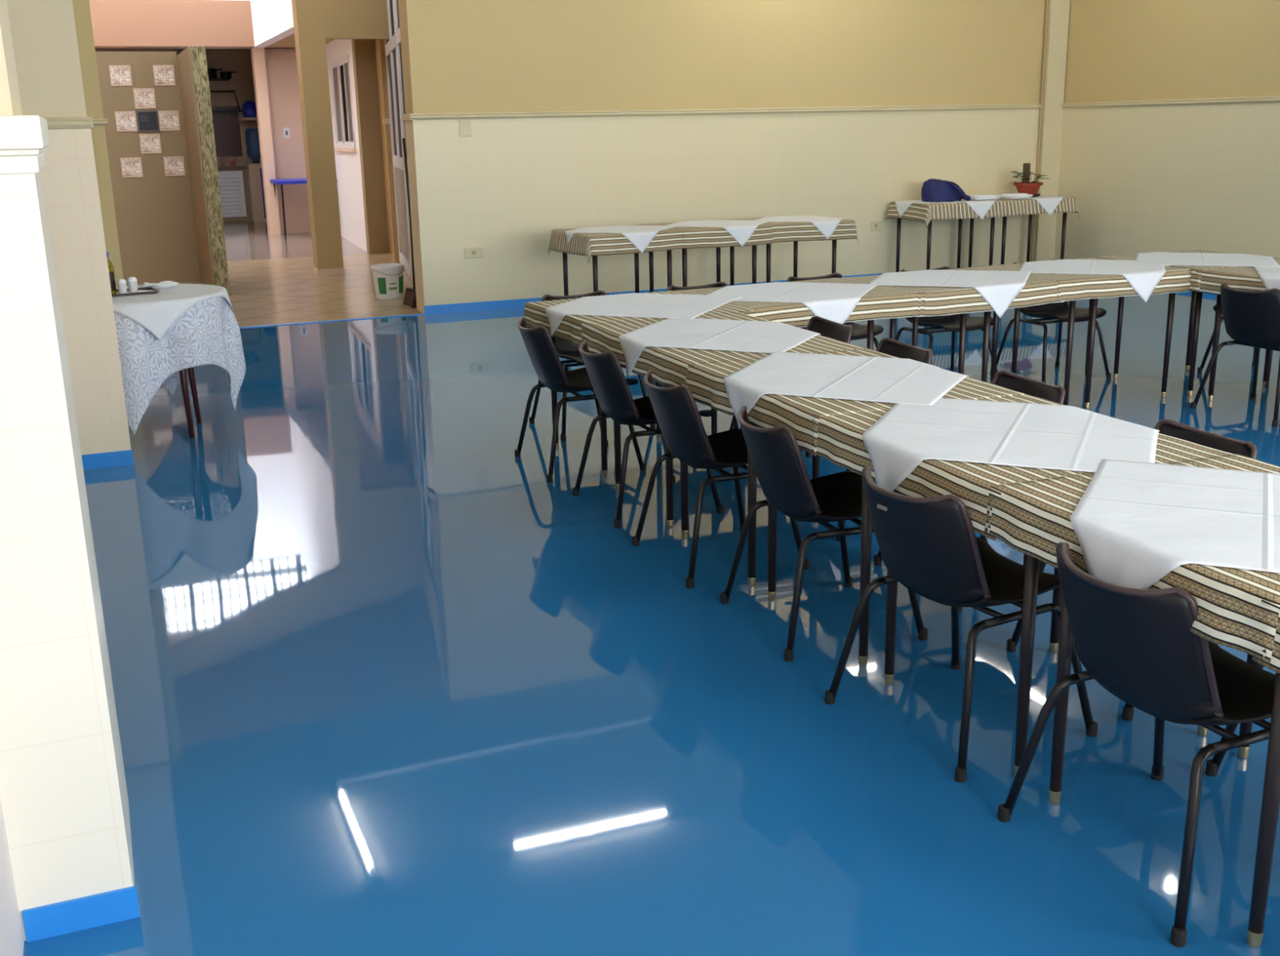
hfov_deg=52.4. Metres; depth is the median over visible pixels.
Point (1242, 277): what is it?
tablecloth
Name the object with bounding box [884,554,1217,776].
folding table
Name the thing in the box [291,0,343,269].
column
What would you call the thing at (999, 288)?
white overlay
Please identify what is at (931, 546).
chair
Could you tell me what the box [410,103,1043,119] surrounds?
trim
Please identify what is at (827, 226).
white overlay
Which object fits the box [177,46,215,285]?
wall
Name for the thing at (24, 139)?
trim
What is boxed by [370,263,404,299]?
paint bucket
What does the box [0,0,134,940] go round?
pillar
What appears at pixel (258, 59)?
pillar
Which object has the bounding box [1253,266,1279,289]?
white overlay
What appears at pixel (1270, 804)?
folding table
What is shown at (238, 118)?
wall shelf
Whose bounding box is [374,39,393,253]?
wall
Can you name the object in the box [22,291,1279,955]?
floor
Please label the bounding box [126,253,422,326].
floor
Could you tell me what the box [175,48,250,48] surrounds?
ceiling
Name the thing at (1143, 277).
white overlay
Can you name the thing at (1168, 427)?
chair
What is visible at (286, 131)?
light switch
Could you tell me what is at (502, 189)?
wall tiles
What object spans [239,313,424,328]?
trim
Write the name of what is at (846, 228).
tablecloth
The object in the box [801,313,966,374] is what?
folding table
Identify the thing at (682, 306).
white overlay
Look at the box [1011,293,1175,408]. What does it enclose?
folding table
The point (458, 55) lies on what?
wall
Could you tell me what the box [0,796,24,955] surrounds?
wall
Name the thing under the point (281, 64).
wall
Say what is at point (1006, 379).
chair
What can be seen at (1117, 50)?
wall
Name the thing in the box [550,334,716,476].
folding table
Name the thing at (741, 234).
white overlay
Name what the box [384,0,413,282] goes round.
door
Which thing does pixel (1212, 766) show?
chair
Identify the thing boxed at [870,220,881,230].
wall socket
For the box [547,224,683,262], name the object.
tablecloth
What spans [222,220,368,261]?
floor
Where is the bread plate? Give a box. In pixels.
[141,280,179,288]
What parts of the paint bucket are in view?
handle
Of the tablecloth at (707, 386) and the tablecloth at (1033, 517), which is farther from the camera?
the tablecloth at (707, 386)
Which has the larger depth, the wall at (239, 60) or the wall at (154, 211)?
the wall at (239, 60)
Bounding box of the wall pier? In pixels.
[42,128,131,454]
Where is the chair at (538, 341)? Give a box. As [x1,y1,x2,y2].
[514,317,645,482]
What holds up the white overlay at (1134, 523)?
on the tablecloth at (1033, 517)
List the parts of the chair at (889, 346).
backrest, edge trim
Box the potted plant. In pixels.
[1009,163,1049,196]
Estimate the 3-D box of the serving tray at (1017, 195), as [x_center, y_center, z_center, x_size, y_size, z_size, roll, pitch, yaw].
[3.545,-2.671,12.317,0.330,0.038,0.240,-7,16,-20]
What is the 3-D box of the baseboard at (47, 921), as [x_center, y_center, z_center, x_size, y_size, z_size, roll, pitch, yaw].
[-1.090,0.852,2.544,0.206,0.066,0.008,-7,16,-21]
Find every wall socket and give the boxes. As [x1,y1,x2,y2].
[464,247,483,257]
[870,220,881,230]
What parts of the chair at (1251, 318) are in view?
leg, edge trim, backrest, seat, seat frame, leg, leg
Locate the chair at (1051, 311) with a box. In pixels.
[990,258,1111,382]
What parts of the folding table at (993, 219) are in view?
leg, leg, leg, leg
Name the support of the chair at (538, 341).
on the floor at (384, 684)
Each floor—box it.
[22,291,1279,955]
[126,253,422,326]
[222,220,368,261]
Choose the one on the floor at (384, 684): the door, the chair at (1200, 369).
the chair at (1200, 369)
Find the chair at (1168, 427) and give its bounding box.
[1006,418,1257,720]
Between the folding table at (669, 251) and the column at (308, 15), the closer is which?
the folding table at (669, 251)
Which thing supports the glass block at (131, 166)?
attached to the wall at (154, 211)
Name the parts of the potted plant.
pot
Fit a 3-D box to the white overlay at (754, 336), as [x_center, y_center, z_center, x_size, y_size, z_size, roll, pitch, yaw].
[0.319,-0.478,5.098,0.730,0.177,0.723,6,17,24]
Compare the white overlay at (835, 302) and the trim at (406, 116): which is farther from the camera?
the trim at (406, 116)
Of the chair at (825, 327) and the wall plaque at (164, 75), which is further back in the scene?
the wall plaque at (164, 75)
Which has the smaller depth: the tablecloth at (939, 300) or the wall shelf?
the tablecloth at (939, 300)
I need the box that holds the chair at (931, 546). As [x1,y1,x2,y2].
[824,466,1097,782]
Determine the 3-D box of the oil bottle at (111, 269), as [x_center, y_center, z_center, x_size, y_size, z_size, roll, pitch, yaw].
[-2.660,-1.021,6.493,0.072,0.210,0.073,-7,16,-21]
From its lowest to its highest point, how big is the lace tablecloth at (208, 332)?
0.627 m
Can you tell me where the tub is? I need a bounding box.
[220,157,235,166]
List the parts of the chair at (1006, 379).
leg, leg, backrest, edge trim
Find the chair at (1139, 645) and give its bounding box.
[997,542,1275,947]
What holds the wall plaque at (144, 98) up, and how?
attached to the wall at (154, 211)
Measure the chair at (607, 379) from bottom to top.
0.672 m
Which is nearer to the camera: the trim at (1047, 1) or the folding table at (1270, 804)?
the folding table at (1270, 804)
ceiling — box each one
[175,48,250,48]
[263,33,333,48]
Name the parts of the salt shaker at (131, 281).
shaker lid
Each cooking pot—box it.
[207,68,222,78]
[220,71,237,79]
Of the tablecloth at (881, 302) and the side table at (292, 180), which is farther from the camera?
the side table at (292, 180)
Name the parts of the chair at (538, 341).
leg, backrest, edge trim, leg, seat frame, seat, leg, leg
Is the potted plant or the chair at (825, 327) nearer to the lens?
the chair at (825, 327)
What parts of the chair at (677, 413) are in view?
leg, backrest, edge trim, leg, seat, seat frame, leg, leg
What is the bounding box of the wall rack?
[208,78,242,111]
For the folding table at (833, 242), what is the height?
0.698 m
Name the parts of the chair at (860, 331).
backrest, edge trim, seat, leg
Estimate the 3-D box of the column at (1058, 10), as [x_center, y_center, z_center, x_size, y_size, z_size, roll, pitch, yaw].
[4.039,-3.822,12.716,0.218,3.550,0.063,-7,16,-21]
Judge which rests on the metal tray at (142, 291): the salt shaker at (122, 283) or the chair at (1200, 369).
the salt shaker at (122, 283)
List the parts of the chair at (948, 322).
leg, edge trim, seat frame, leg, backrest, seat, leg, leg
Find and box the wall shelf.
[237,117,257,120]
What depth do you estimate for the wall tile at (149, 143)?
13.20 m
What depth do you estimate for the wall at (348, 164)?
17.38 m
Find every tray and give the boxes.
[111,287,159,297]
[969,194,1001,199]
[996,192,1033,198]
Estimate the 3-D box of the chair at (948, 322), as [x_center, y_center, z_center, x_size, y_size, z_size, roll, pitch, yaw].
[1.727,-0.847,7.440,0.528,0.672,0.490,-8,17,-23]
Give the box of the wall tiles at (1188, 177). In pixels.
[1053,102,1279,259]
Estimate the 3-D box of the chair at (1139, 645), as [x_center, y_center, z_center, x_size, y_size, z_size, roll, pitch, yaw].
[1.095,0.466,2.655,0.490,0.672,0.528,-8,17,-23]
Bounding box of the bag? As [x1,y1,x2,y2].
[921,178,970,201]
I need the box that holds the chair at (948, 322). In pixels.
[894,266,997,373]
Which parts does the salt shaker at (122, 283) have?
shaker lid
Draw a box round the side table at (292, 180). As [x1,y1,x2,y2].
[269,177,337,239]
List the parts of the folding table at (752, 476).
leg, leg, leg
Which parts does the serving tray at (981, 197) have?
tray lid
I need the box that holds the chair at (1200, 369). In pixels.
[1197,257,1277,386]
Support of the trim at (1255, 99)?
attached to the wall at (1117, 50)
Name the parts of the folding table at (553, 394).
leg, leg, leg, leg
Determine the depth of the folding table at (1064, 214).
12.46 m
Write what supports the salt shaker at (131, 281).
on the metal tray at (142, 291)
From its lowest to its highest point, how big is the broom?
1.422 m
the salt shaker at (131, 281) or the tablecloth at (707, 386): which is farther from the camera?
the salt shaker at (131, 281)
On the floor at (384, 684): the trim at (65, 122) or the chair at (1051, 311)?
the chair at (1051, 311)
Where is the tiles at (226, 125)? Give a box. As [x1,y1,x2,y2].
[211,106,242,156]
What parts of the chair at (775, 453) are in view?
leg, backrest, edge trim, leg, seat, seat frame, leg, leg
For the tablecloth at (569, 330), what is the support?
on the folding table at (553, 394)
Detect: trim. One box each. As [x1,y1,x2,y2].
[0,115,49,174]
[43,116,93,128]
[92,118,107,125]
[190,45,231,296]
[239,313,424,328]
[382,118,390,124]
[401,113,414,120]
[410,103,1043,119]
[1031,0,1048,262]
[1061,95,1279,108]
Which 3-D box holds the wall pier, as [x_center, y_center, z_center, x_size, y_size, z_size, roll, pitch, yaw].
[-3.146,-0.731,5.711,1.550,1.540,0.120,-7,16,-21]
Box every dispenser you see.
[244,128,266,222]
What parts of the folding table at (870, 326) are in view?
leg, leg, leg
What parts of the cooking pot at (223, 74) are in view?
pot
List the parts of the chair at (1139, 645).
leg, backrest, edge trim, leg, seat frame, seat, leg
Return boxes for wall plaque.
[135,110,159,132]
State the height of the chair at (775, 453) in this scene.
0.672 m
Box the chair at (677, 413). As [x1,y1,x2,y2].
[631,370,809,588]
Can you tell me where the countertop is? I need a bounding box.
[217,165,246,169]
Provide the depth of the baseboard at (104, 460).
6.09 m
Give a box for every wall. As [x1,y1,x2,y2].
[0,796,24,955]
[6,0,86,117]
[71,0,123,286]
[88,0,254,47]
[94,0,295,48]
[95,51,200,284]
[175,48,261,166]
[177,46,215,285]
[248,0,294,47]
[264,48,311,234]
[325,39,367,252]
[351,39,389,253]
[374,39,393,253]
[378,39,399,262]
[398,0,1046,113]
[1063,0,1279,102]
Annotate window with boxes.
[328,53,356,152]
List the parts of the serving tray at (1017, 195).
tray lid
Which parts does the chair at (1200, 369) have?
leg, leg, leg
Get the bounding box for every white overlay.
[111,283,235,341]
[545,293,742,337]
[565,225,673,253]
[618,318,820,377]
[661,219,771,246]
[706,281,877,324]
[724,351,968,429]
[754,215,843,239]
[862,398,1159,492]
[867,269,1031,317]
[895,200,955,217]
[917,199,998,219]
[999,195,1064,215]
[1018,258,1165,302]
[1070,458,1279,589]
[1134,252,1279,266]
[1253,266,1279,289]
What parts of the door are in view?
pane, pane, frame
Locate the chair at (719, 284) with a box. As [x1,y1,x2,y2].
[661,281,727,386]
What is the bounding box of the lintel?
[322,0,389,39]
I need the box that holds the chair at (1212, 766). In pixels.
[1204,662,1264,776]
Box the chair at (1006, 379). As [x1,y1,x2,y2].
[873,369,1065,612]
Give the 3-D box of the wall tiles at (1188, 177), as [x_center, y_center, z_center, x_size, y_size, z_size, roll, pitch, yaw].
[6.884,-1.303,6.950,0.212,1.600,13.728,-7,16,-21]
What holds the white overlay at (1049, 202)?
on the tablecloth at (1000, 207)
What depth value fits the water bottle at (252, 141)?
22.29 m
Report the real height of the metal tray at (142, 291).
0.013 m
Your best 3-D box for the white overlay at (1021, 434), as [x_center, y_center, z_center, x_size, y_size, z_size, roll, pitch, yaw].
[0.975,-0.044,3.434,0.719,0.170,0.732,5,16,22]
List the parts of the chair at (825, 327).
leg, edge trim, backrest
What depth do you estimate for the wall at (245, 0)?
18.50 m
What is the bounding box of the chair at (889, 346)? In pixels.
[835,337,932,541]
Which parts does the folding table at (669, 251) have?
leg, leg, leg, leg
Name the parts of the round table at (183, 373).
leg, leg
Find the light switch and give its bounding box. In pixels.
[282,127,290,137]
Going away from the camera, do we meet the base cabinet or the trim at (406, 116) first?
the trim at (406, 116)
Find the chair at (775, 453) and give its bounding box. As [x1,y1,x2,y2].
[720,405,928,662]
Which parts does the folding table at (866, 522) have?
leg, leg, leg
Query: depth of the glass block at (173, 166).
13.34 m
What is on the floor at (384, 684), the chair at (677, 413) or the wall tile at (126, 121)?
the chair at (677, 413)
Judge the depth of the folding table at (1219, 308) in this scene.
6.93 m
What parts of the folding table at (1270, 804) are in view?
leg, leg, leg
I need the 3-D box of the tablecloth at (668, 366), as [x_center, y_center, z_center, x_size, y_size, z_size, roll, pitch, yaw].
[0.299,-0.505,5.099,0.778,0.117,1.224,-7,16,-21]
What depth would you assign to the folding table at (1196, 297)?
7.53 m
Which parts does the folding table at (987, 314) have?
leg, leg, leg, leg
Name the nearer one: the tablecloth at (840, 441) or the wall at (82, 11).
the tablecloth at (840, 441)
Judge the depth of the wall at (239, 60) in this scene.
22.69 m
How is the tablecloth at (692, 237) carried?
on the folding table at (754, 246)
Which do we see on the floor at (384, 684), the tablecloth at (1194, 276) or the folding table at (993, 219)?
the folding table at (993, 219)
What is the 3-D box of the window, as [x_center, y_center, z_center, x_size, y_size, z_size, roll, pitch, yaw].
[-3.959,-4.970,17.353,0.111,1.190,2.230,-6,16,-18]
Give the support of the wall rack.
attached to the wall at (239, 60)
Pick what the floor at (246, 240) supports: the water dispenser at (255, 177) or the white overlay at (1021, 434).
the water dispenser at (255, 177)
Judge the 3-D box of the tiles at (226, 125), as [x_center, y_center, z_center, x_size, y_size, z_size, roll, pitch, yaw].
[-7.829,-6.002,22.588,1.720,0.850,0.030,-7,16,-21]
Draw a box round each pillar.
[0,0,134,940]
[250,47,280,235]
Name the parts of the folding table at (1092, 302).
leg, leg, leg, leg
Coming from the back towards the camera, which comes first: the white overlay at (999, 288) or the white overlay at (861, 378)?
the white overlay at (999, 288)
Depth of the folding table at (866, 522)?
3.67 m
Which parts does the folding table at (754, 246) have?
leg, leg, leg, leg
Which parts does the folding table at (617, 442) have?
leg, leg, leg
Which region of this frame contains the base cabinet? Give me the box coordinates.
[217,165,251,222]
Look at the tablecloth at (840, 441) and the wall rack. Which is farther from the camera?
the wall rack
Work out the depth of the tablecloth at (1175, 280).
6.70 m
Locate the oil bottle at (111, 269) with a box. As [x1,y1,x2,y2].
[106,251,116,293]
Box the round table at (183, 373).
[179,367,201,437]
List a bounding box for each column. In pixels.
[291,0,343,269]
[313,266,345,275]
[1033,0,1070,261]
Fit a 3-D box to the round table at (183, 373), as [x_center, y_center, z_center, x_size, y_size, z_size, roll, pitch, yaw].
[-2.524,-0.583,6.690,0.800,0.719,0.800,-7,16,-21]
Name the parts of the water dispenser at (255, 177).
panel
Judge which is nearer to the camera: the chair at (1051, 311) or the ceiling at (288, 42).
the chair at (1051, 311)
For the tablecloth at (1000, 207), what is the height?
0.212 m
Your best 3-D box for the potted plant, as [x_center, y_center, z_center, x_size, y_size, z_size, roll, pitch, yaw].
[3.723,-2.857,12.469,0.372,0.312,0.351,1,15,8]
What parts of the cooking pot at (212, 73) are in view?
pot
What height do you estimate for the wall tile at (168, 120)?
0.196 m
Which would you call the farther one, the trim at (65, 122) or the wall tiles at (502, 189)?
the wall tiles at (502, 189)
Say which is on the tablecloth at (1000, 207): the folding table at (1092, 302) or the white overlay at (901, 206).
the white overlay at (901, 206)
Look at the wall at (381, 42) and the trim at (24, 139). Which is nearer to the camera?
the trim at (24, 139)
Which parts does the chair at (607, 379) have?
leg, backrest, edge trim, leg, seat frame, seat, leg, leg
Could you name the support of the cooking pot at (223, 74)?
on the wall rack
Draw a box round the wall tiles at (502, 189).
[404,108,1039,313]
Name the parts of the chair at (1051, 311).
leg, seat frame, leg, backrest, leg, seat, leg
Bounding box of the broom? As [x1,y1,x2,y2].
[402,137,417,307]
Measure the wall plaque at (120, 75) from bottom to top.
0.196 m
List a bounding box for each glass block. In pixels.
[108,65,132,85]
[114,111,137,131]
[120,157,142,177]
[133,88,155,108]
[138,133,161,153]
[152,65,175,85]
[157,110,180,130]
[163,155,185,176]
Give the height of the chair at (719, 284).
0.672 m
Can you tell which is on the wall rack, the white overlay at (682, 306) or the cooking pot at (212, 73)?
the cooking pot at (212, 73)
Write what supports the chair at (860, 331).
on the floor at (384, 684)
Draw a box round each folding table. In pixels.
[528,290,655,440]
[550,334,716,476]
[562,249,671,295]
[613,385,801,528]
[648,244,756,292]
[680,424,819,586]
[729,240,836,285]
[767,478,1025,666]
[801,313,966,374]
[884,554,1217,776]
[890,202,995,272]
[911,300,1075,405]
[968,212,1066,266]
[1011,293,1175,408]
[1048,594,1279,947]
[1113,289,1271,396]
[1208,294,1222,400]
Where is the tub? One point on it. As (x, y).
(227, 162)
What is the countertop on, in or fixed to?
on the base cabinet
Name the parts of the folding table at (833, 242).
leg, leg, leg, leg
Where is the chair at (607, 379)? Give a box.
[572,340,724,528]
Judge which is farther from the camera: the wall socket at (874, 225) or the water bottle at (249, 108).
the water bottle at (249, 108)
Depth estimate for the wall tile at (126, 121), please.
13.07 m
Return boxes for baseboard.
[22,885,140,942]
[81,449,134,470]
[423,266,978,315]
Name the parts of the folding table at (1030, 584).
leg, leg, leg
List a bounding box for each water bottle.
[241,100,257,117]
[244,128,260,163]
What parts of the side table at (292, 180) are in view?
leg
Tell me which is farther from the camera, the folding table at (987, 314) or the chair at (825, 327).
the folding table at (987, 314)
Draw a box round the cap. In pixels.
[94,48,176,51]
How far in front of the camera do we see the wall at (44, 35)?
5.62 m
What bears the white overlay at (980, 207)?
on the tablecloth at (1000, 207)
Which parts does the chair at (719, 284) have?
edge trim, backrest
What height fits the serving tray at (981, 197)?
0.038 m
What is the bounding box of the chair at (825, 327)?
[728,315,853,457]
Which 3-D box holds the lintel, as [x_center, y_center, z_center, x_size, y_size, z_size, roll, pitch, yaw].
[-2.759,-5.569,13.421,1.140,1.980,0.120,-7,16,-21]
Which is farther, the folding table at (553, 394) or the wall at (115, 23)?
the wall at (115, 23)
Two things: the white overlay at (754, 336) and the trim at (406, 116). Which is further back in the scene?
the trim at (406, 116)
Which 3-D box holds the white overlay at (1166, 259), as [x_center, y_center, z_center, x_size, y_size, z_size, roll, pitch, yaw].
[3.160,-1.161,7.307,0.725,0.139,0.724,5,16,21]
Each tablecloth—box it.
[114,296,245,435]
[524,290,757,346]
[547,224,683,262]
[581,311,868,389]
[644,222,773,248]
[672,277,925,327]
[684,348,1025,456]
[729,217,858,244]
[811,394,1231,541]
[838,267,1064,316]
[885,196,1079,228]
[960,257,1191,302]
[984,453,1279,663]
[1096,249,1279,290]
[1191,263,1279,294]
[1252,600,1279,673]
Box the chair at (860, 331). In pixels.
[786,272,884,348]
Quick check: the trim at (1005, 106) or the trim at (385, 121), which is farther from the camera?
the trim at (385, 121)
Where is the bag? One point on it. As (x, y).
(932, 189)
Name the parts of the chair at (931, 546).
leg, plate, backrest, edge trim, leg, seat frame, leg, seat, leg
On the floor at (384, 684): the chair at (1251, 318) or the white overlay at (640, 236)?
the chair at (1251, 318)
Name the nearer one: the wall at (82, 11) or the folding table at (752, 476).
the folding table at (752, 476)
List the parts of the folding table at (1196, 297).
leg, leg, leg, leg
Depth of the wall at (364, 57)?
15.95 m
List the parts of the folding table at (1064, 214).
leg, leg, leg, leg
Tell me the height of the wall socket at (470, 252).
0.085 m
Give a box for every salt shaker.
[116,279,127,293]
[127,276,137,293]
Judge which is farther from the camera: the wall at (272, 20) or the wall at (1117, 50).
the wall at (272, 20)
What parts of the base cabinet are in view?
door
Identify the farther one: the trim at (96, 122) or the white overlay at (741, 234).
the white overlay at (741, 234)
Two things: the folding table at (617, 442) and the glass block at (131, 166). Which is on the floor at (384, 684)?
the folding table at (617, 442)
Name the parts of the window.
sash, pane, sash, pane, sill, sash, pane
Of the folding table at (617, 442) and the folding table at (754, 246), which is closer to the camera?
the folding table at (617, 442)
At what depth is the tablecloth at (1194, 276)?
6.97 m
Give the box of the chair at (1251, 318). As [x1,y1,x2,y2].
[1191,282,1279,426]
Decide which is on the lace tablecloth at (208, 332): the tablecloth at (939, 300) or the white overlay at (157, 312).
the white overlay at (157, 312)
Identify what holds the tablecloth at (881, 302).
on the folding table
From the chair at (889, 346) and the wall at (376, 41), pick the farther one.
the wall at (376, 41)
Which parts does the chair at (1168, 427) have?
leg, leg, backrest, edge trim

